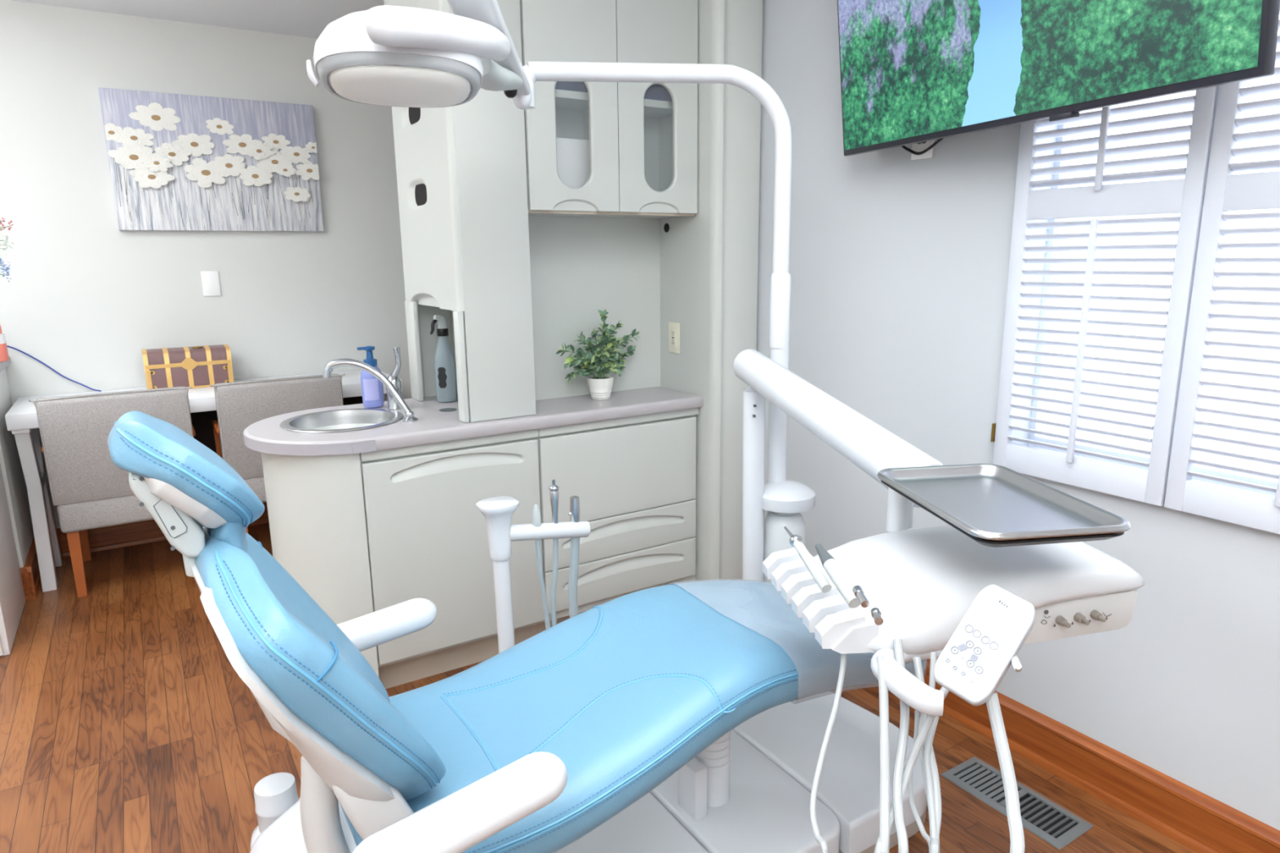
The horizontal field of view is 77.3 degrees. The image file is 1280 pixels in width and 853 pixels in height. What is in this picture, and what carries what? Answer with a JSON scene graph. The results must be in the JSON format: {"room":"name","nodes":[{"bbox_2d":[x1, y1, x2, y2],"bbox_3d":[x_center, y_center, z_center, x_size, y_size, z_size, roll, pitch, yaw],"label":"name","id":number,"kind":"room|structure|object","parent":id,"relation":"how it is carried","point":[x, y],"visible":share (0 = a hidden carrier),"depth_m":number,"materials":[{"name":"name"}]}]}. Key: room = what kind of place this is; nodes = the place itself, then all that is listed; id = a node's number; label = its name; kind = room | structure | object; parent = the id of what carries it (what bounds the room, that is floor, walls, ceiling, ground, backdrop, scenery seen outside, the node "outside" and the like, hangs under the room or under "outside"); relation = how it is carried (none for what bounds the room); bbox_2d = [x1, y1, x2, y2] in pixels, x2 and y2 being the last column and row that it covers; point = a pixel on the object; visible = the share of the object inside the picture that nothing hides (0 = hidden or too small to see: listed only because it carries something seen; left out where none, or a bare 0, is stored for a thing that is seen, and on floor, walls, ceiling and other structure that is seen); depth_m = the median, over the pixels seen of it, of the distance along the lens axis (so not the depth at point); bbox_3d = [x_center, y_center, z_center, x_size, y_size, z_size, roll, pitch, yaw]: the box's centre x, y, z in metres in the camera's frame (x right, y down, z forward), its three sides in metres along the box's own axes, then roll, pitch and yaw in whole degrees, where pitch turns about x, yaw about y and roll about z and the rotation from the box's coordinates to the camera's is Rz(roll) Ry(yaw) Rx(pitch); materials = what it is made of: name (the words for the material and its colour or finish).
{"room":"dental clinic","nodes":[
{"label":"dental clinic","id":0,"kind":"room"},
{"bbox_2d":[0,368,34,568],"bbox_3d":[-2.930,0.254,3.284,0.595,0.920,0.520,-8,14,-31],"label":"wall","id":1,"kind":"structure","parent":0,"point":[15,487],"depth_m":3.37,"materials":[{"name":"white paint"}]},
{"bbox_2d":[19,566,36,600],"bbox_3d":[-2.769,0.682,3.146,0.621,0.136,0.026,-8,14,-31],"label":"baseboard","id":2,"kind":"structure","parent":1,"relation":"attached to","point":[28,569],"depth_m":3.30,"materials":[{"name":"brown wood"}]},
{"bbox_2d":[22,535,40,597],"bbox_3d":[-2.648,0.605,3.504,0.026,0.136,0.515,-8,14,-31],"label":"trim","id":3,"kind":"structure","parent":1,"relation":"attached to","point":[31,560],"depth_m":3.42,"materials":[{"name":"brown wood"}]},
{"bbox_2d":[11,0,384,38],"bbox_3d":[-0.876,-1.327,0.973,4.250,0.050,6.200,-8,14,-31],"label":"ceiling","id":4,"kind":"structure","parent":0,"point":[302,18],"depth_m":3.53,"materials":[{"name":"white paint"}]},
{"bbox_2d":[0,0,431,528],"bbox_3d":[-2.489,-0.630,3.760,4.250,2.440,0.100,-8,14,-31],"label":"wall","id":5,"kind":"structure","parent":0,"point":[84,296],"depth_m":3.77,"materials":[{"name":"white paint"}]},
{"bbox_2d":[0,217,13,282],"bbox_3d":[-2.639,-0.525,3.141,0.358,0.581,0.110,-8,14,-31],"label":"wall decal","id":6,"kind":"object","parent":5,"relation":"attached to","point":[2,218],"visible":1,"depth_m":3.19,"materials":[{"name":"multicoloured paper"}]},
{"bbox_2d":[6,345,101,391],"bbox_3d":[-2.687,-0.266,3.617,0.391,0.254,0.028,-8,14,-30],"label":"cable","id":7,"kind":"object","parent":5,"relation":"attached to","point":[11,347],"visible":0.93,"depth_m":3.64,"materials":[{"name":"blue plastic"}]},
{"bbox_2d":[56,502,268,557],"bbox_3d":[-1.873,0.426,4.298,2.205,0.136,0.026,-8,14,-31],"label":"baseboard","id":8,"kind":"structure","parent":5,"relation":"attached to","point":[101,539],"depth_m":3.90,"materials":[{"name":"brown wood"}]},
{"bbox_2d":[97,87,324,231],"bbox_3d":[-2.016,-1.255,3.837,0.896,0.614,0.062,-8,14,-31],"label":"canvas painting","id":9,"kind":"object","parent":5,"relation":"attached to","point":[177,162],"visible":1,"depth_m":3.81,"materials":[{"name":"fabric"}]},
{"bbox_2d":[200,271,221,296],"bbox_3d":[-2.106,-0.702,3.927,0.076,0.120,0.006,-8,14,-31],"label":"blank wall plate","id":10,"kind":"object","parent":5,"relation":"attached to","point":[210,279],"visible":1,"depth_m":3.92,"materials":[{"name":"white plastic"}]},
{"bbox_2d":[0,522,1196,852],"bbox_3d":[-0.848,1.108,1.493,4.250,0.050,6.200,-8,14,-31],"label":"floor","id":11,"kind":"structure","parent":0,"point":[127,725],"depth_m":2.31,"materials":[{"name":"brown wood"}]},
{"bbox_2d":[0,462,26,656],"bbox_3d":[-2.652,0.355,2.799,0.637,0.919,0.563,-8,14,-31],"label":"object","id":12,"kind":"object","parent":11,"relation":"on","point":[12,597],"visible":1,"depth_m":3.03,"materials":[{"name":"white"}]},
{"bbox_2d":[0,356,10,372],"bbox_3d":[-2.798,-0.159,2.914,0.695,0.036,1.128,-8,14,-31],"label":"countertop","id":13,"kind":"structure","parent":12,"relation":"on","point":[3,365],"depth_m":3.38,"materials":[{"name":"grey"}]},
{"bbox_2d":[0,324,8,362],"bbox_3d":[-2.683,-0.347,3.331,0.072,0.155,0.072,-8,14,-31],"label":"bottle","id":14,"kind":"object","parent":13,"relation":"on","point":[4,357],"visible":1,"depth_m":3.33,"materials":[{"name":"pink"}]},
{"bbox_2d":[28,386,195,597],"bbox_3d":[-2.275,0.227,3.558,0.556,0.843,0.575,-8,14,-31],"label":"upholstered chair","id":15,"kind":"object","parent":11,"relation":"on","point":[89,491],"visible":0.77,"depth_m":3.26,"materials":[{"name":"grey fabric"}]},
{"bbox_2d":[4,369,402,591],"bbox_3d":[-1.988,0.193,3.878,1.578,0.770,0.510,-8,14,-31],"label":"desk","id":16,"kind":"object","parent":11,"relation":"on","point":[21,419],"visible":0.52,"depth_m":3.49,"materials":[{"name":"white"}]},
{"bbox_2d":[142,344,234,389],"bbox_3d":[-2.158,-0.285,3.824,0.361,0.191,0.145,-8,14,-31],"label":"box","id":17,"kind":"object","parent":16,"relation":"on","point":[205,366],"visible":0.88,"depth_m":3.77,"materials":[{"name":"brown wood"}]},
{"bbox_2d":[209,373,345,533],"bbox_3d":[-1.747,0.151,3.882,0.556,0.843,0.575,-8,14,-31],"label":"upholstered chair","id":18,"kind":"object","parent":11,"relation":"on","point":[240,405],"visible":0.47,"depth_m":3.56,"materials":[{"name":"grey fabric"}]},
{"bbox_2d":[261,423,544,688],"bbox_3d":[-0.825,0.399,2.756,0.802,0.808,0.590,-8,14,-31],"label":"base cabinet","id":19,"kind":"object","parent":11,"relation":"on","point":[365,533],"visible":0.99,"depth_m":2.48,"materials":[{"name":"grey laminate"}]},
{"bbox_2d":[243,386,702,455],"bbox_3d":[-0.566,-0.053,2.817,1.500,0.040,0.616,-8,14,-31],"label":"countertop","id":20,"kind":"structure","parent":19,"relation":"on","point":[433,425],"depth_m":2.56,"materials":[{"name":"grey"}]},
{"bbox_2d":[280,408,403,432],"bbox_3d":[-0.960,0.051,2.603,0.376,0.156,0.376,-8,14,-31],"label":"sink","id":21,"kind":"object","parent":20,"relation":"in","point":[302,423],"visible":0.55,"depth_m":2.70,"materials":[{"name":"silver metal"}]},
{"bbox_2d":[323,346,417,422],"bbox_3d":[-0.880,-0.135,2.601,0.276,0.218,0.291,-8,14,-31],"label":"faucet","id":22,"kind":"object","parent":20,"relation":"on","point":[393,384],"visible":0.99,"depth_m":2.56,"materials":[{"name":"silver metal"}]},
{"bbox_2d":[356,346,384,408],"bbox_3d":[-0.937,-0.173,2.787,0.077,0.216,0.060,-8,14,-31],"label":"soap bottle","id":23,"kind":"object","parent":20,"relation":"on","point":[372,389],"visible":0.79,"depth_m":2.77,"materials":[{"name":"blue"}]},
{"bbox_2d":[430,314,457,402],"bbox_3d":[-0.706,-0.245,2.877,0.075,0.315,0.073,-2,12,-4],"label":"spray bottle","id":24,"kind":"object","parent":20,"relation":"on","point":[444,362],"visible":1,"depth_m":2.86,"materials":[{"name":"grey"}]},
{"bbox_2d":[439,408,457,411],"bbox_3d":[-0.658,-0.057,2.742,0.060,0.002,0.060,-8,14,-31],"label":"grommet","id":25,"kind":"object","parent":20,"relation":"on","point":[443,409],"visible":1,"depth_m":2.73,"materials":[{"name":"grey plastic"}]},
{"bbox_2d":[383,0,536,422],"bbox_3d":[-0.610,-0.848,2.652,0.249,1.584,0.576,-8,14,-31],"label":"tower","id":26,"kind":"object","parent":20,"relation":"on","point":[461,169],"visible":0.84,"depth_m":2.50,"materials":[{"name":"grey laminate"}]},
{"bbox_2d":[528,216,660,400],"bbox_3d":[-0.203,-0.465,2.949,0.654,0.702,0.018,-8,14,-31],"label":"backsplash","id":27,"kind":"structure","parent":20,"relation":"on","point":[581,267],"depth_m":2.95,"materials":[{"name":"grey laminate"}]},
{"bbox_2d":[555,309,640,399],"bbox_3d":[-0.144,-0.261,2.895,0.374,0.324,0.143,-8,14,-31],"label":"potted plant","id":28,"kind":"object","parent":20,"relation":"on","point":[600,386],"visible":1,"depth_m":2.88,"materials":[{"name":"green plant"}]},
{"bbox_2d":[106,410,927,852],"bbox_3d":[-0.037,0.447,1.653,1.651,1.157,0.754,-10,15,-36],"label":"dental chair","id":29,"kind":"object","parent":11,"relation":"on","point":[693,717],"visible":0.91,"depth_m":1.43,"materials":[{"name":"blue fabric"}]},
{"bbox_2d":[306,0,792,514],"bbox_3d":[-0.159,-0.044,1.952,0.477,1.756,1.209,11,17,43],"label":"light","id":30,"kind":"object","parent":29,"relation":"on","point":[384,55],"visible":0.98,"depth_m":1.46,"materials":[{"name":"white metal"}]},
{"bbox_2d":[339,580,925,852],"bbox_3d":[0.055,0.523,1.664,1.305,0.227,0.514,-8,14,-31],"label":"seat cushion","id":31,"kind":"object","parent":29,"relation":"on","point":[626,691],"depth_m":1.49,"materials":[{"name":"blue leather"}]},
{"bbox_2d":[733,348,1145,852],"bbox_3d":[0.354,0.400,1.667,0.770,0.995,1.112,-8,14,-31],"label":"dental delivery unit","id":32,"kind":"object","parent":29,"relation":"on","point":[922,582],"visible":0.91,"depth_m":1.34,"materials":[{"name":"white plastic"}]},
{"bbox_2d":[762,479,815,583],"bbox_3d":[0.411,0.330,2.288,0.168,0.358,0.168,-8,14,-31],"label":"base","id":33,"kind":"object","parent":32,"relation":"hanging from","point":[786,500],"visible":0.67,"depth_m":2.22,"materials":[{"name":"white plastic"}]},
{"bbox_2d":[764,512,805,583],"bbox_3d":[0.412,0.374,2.298,0.126,0.268,0.126,-8,14,-31],"label":"bottle","id":34,"kind":"object","parent":33,"relation":"on","point":[776,539],"depth_m":2.24,"materials":[{"name":"white plastic"}]},
{"bbox_2d":[783,526,831,592],"bbox_3d":[0.278,0.223,1.349,0.022,0.064,0.156,-4,12,-15],"label":"syringe","id":35,"kind":"object","parent":32,"relation":"attached to","point":[795,540],"visible":1,"depth_m":1.32,"materials":[{"name":"grey plastic"}]},
{"bbox_2d":[815,543,860,608],"bbox_3d":[0.300,0.228,1.223,0.023,0.059,0.126,-4,12,-15],"label":"handpiece","id":36,"kind":"object","parent":32,"relation":"on","point":[836,574],"visible":0.94,"depth_m":1.21,"materials":[{"name":"grey plastic"}]},
{"bbox_2d":[852,585,869,608],"bbox_3d":[0.305,0.234,1.102,0.014,0.020,0.036,-2,12,-5],"label":"coupling","id":37,"kind":"object","parent":32,"relation":"on","point":[857,590],"visible":1,"depth_m":1.10,"materials":[{"name":"silver metal"}]},
{"bbox_2d":[870,607,883,625],"bbox_3d":[0.324,0.259,1.091,0.014,0.014,0.028,1,12,7],"label":"coupling","id":38,"kind":"object","parent":32,"relation":"on","point":[875,612],"visible":1,"depth_m":1.08,"materials":[{"name":"silver metal"}]},
{"bbox_2d":[933,584,1035,852],"bbox_3d":[0.457,0.345,1.085,0.104,0.371,0.541,4,13,22],"label":"touchpad","id":39,"kind":"object","parent":32,"relation":"hanging from","point":[988,640],"visible":1,"depth_m":0.91,"materials":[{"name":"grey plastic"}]},
{"bbox_2d":[876,463,1130,542],"bbox_3d":[0.580,0.122,1.326,0.252,0.023,0.370,-2,12,-8],"label":"tray","id":40,"kind":"object","parent":32,"relation":"on","point":[988,502],"visible":0.98,"depth_m":1.32,"materials":[{"name":"grey metal"}]},
{"bbox_2d":[475,496,590,653],"bbox_3d":[-0.276,0.551,2.109,0.311,0.769,0.160,-8,14,-31],"label":"stand","id":41,"kind":"object","parent":11,"relation":"on","point":[498,512],"visible":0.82,"depth_m":2.01,"materials":[{"name":"white plastic"}]},
{"bbox_2d":[532,504,550,629],"bbox_3d":[-0.250,0.465,2.103,0.024,0.551,0.060,9,15,37],"label":"saliva ejector","id":42,"kind":"object","parent":41,"relation":"in","point":[536,517],"visible":0.75,"depth_m":2.07,"materials":[{"name":"grey plastic"}]},
{"bbox_2d":[548,479,559,626],"bbox_3d":[-0.218,0.436,2.112,0.034,0.614,0.030,-8,14,-31],"label":"syringe","id":43,"kind":"object","parent":41,"relation":"in","point":[553,493],"visible":0.76,"depth_m":2.08,"materials":[{"name":"silver metal"}]},
{"bbox_2d":[568,495,579,617],"bbox_3d":[-0.183,0.341,2.118,0.040,0.334,0.035,-8,14,-31],"label":"saliva ejector","id":44,"kind":"object","parent":41,"relation":"attached to","point":[574,513],"visible":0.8,"depth_m":2.11,"materials":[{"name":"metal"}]},
{"bbox_2d":[536,407,698,633],"bbox_3d":[-0.209,0.311,3.134,0.654,0.808,0.590,-8,14,-31],"label":"base cabinet","id":45,"kind":"object","parent":11,"relation":"on","point":[633,478],"visible":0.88,"depth_m":2.87,"materials":[{"name":"grey laminate"}]},
{"bbox_2d":[659,0,763,582],"bbox_3d":[0.166,-0.531,3.159,0.204,2.435,0.702,-8,14,-31],"label":"wall","id":46,"kind":"structure","parent":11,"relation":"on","point":[708,260],"depth_m":2.88,"materials":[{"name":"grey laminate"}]},
{"bbox_2d":[520,0,697,217],"bbox_3d":[-0.140,-1.189,2.678,0.650,0.938,0.248,-8,14,-31],"label":"upper cabinet","id":47,"kind":"object","parent":46,"relation":"attached to","point":[643,152],"visible":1,"depth_m":2.62,"materials":[{"name":"grey laminate"}]},
{"bbox_2d":[555,81,587,92],"bbox_3d":[-0.276,-1.153,2.591,0.265,0.140,0.118,-8,14,-31],"label":"storage box","id":48,"kind":"object","parent":47,"relation":"in","point":[568,86],"visible":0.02,"depth_m":2.57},
{"bbox_2d":[556,137,590,188],"bbox_3d":[-0.252,-0.848,2.694,0.180,0.220,0.098,-8,14,-31],"label":"paper stack","id":49,"kind":"object","parent":47,"relation":"in","point":[572,154],"visible":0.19,"depth_m":2.65,"materials":[{"name":"white paper"}]},
{"bbox_2d":[644,84,672,102],"bbox_3d":[-0.004,-1.192,2.759,0.250,0.140,0.118,-8,14,-31],"label":"storage box","id":50,"kind":"object","parent":47,"relation":"in","point":[655,91],"visible":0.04,"depth_m":2.74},
{"bbox_2d":[668,321,679,353],"bbox_3d":[0.130,-0.339,3.058,0.009,0.116,0.072,-8,14,-31],"label":"wall outlet","id":51,"kind":"object","parent":46,"relation":"attached to","point":[673,327],"visible":1,"depth_m":3.05,"materials":[{"name":"beige plastic"}]},
{"bbox_2d":[671,328,675,346],"bbox_3d":[0.128,-0.339,3.057,0.004,0.068,0.034,-8,14,-31],"label":"socket","id":52,"kind":"object","parent":51,"relation":"attached to","point":[673,330],"depth_m":3.05,"materials":[{"name":"beige plastic"}]},
{"bbox_2d":[940,756,1093,849],"bbox_3d":[0.946,0.943,2.027,0.144,0.008,0.328,-8,14,-31],"label":"floor vent","id":53,"kind":"object","parent":11,"relation":"in","point":[1053,824],"visible":0.9,"depth_m":2.01,"materials":[{"name":"black plastic"}]},
{"bbox_2d":[955,764,1078,838],"bbox_3d":[0.946,0.946,2.028,0.104,0.001,0.288,-8,14,-31],"label":"grille","id":54,"kind":"object","parent":53,"relation":"attached to","point":[1040,815],"depth_m":2.01,"materials":[{"name":"grey metal"}]},
{"bbox_2d":[756,0,1279,831],"bbox_3d":[0.928,-0.353,2.275,0.120,2.440,6.100,-8,14,-31],"label":"wall","id":55,"kind":"structure","parent":0,"point":[899,264],"depth_m":2.21,"materials":[{"name":"white paint"}]},
{"bbox_2d":[911,139,933,159],"bbox_3d":[0.796,-0.818,2.254,0.011,0.122,0.072,-8,14,-31],"label":"cable wall plate","id":56,"kind":"object","parent":55,"relation":"attached to","point":[917,147],"visible":0.41,"depth_m":2.26,"materials":[{"name":"white plastic"}]},
{"bbox_2d":[902,137,943,155],"bbox_3d":[0.792,-0.804,2.223,0.022,0.088,0.240,-6,13,-24],"label":"power cable","id":57,"kind":"object","parent":56,"relation":"attached to","point":[938,140],"visible":0.66,"depth_m":2.24,"materials":[{"name":"black plastic"}]},
{"bbox_2d":[837,0,1279,155],"bbox_3d":[0.866,-1.015,1.804,0.246,0.669,1.148,-6,13,-22],"label":"television","id":58,"kind":"object","parent":55,"relation":"attached to","point":[912,71],"visible":1,"depth_m":1.75,"materials":[{"name":"black"}]},
{"bbox_2d":[923,658,1279,852],"bbox_3d":[1.474,0.972,1.554,0.026,0.136,3.870,-8,14,-31],"label":"baseboard","id":59,"kind":"structure","parent":55,"relation":"attached to","point":[1187,815],"depth_m":1.98,"materials":[{"name":"brown wood"}]},
{"bbox_2d":[1028,122,1278,496],"bbox_3d":[1.281,-0.503,1.733,0.040,1.289,0.795,-8,14,-31],"label":"window","id":60,"kind":"structure","parent":55,"relation":"in","point":[1234,475],"depth_m":2.06,"materials":[{"name":"white paint"}]},
{"bbox_2d":[991,85,1218,506],"bbox_3d":[1.063,-0.516,1.854,0.044,1.350,0.434,-8,14,-31],"label":"plantation shutter","id":61,"kind":"object","parent":60,"relation":"attached to","point":[1185,197],"visible":0.82,"depth_m":1.86,"materials":[{"name":"white paint"}]},
{"bbox_2d":[1164,9,1279,534],"bbox_3d":[1.295,-0.442,1.493,0.044,1.350,0.428,-8,14,-31],"label":"plantation shutter","id":62,"kind":"object","parent":60,"relation":"attached to","point":[1225,191],"visible":0.89,"depth_m":1.65,"materials":[{"name":"white paint"}]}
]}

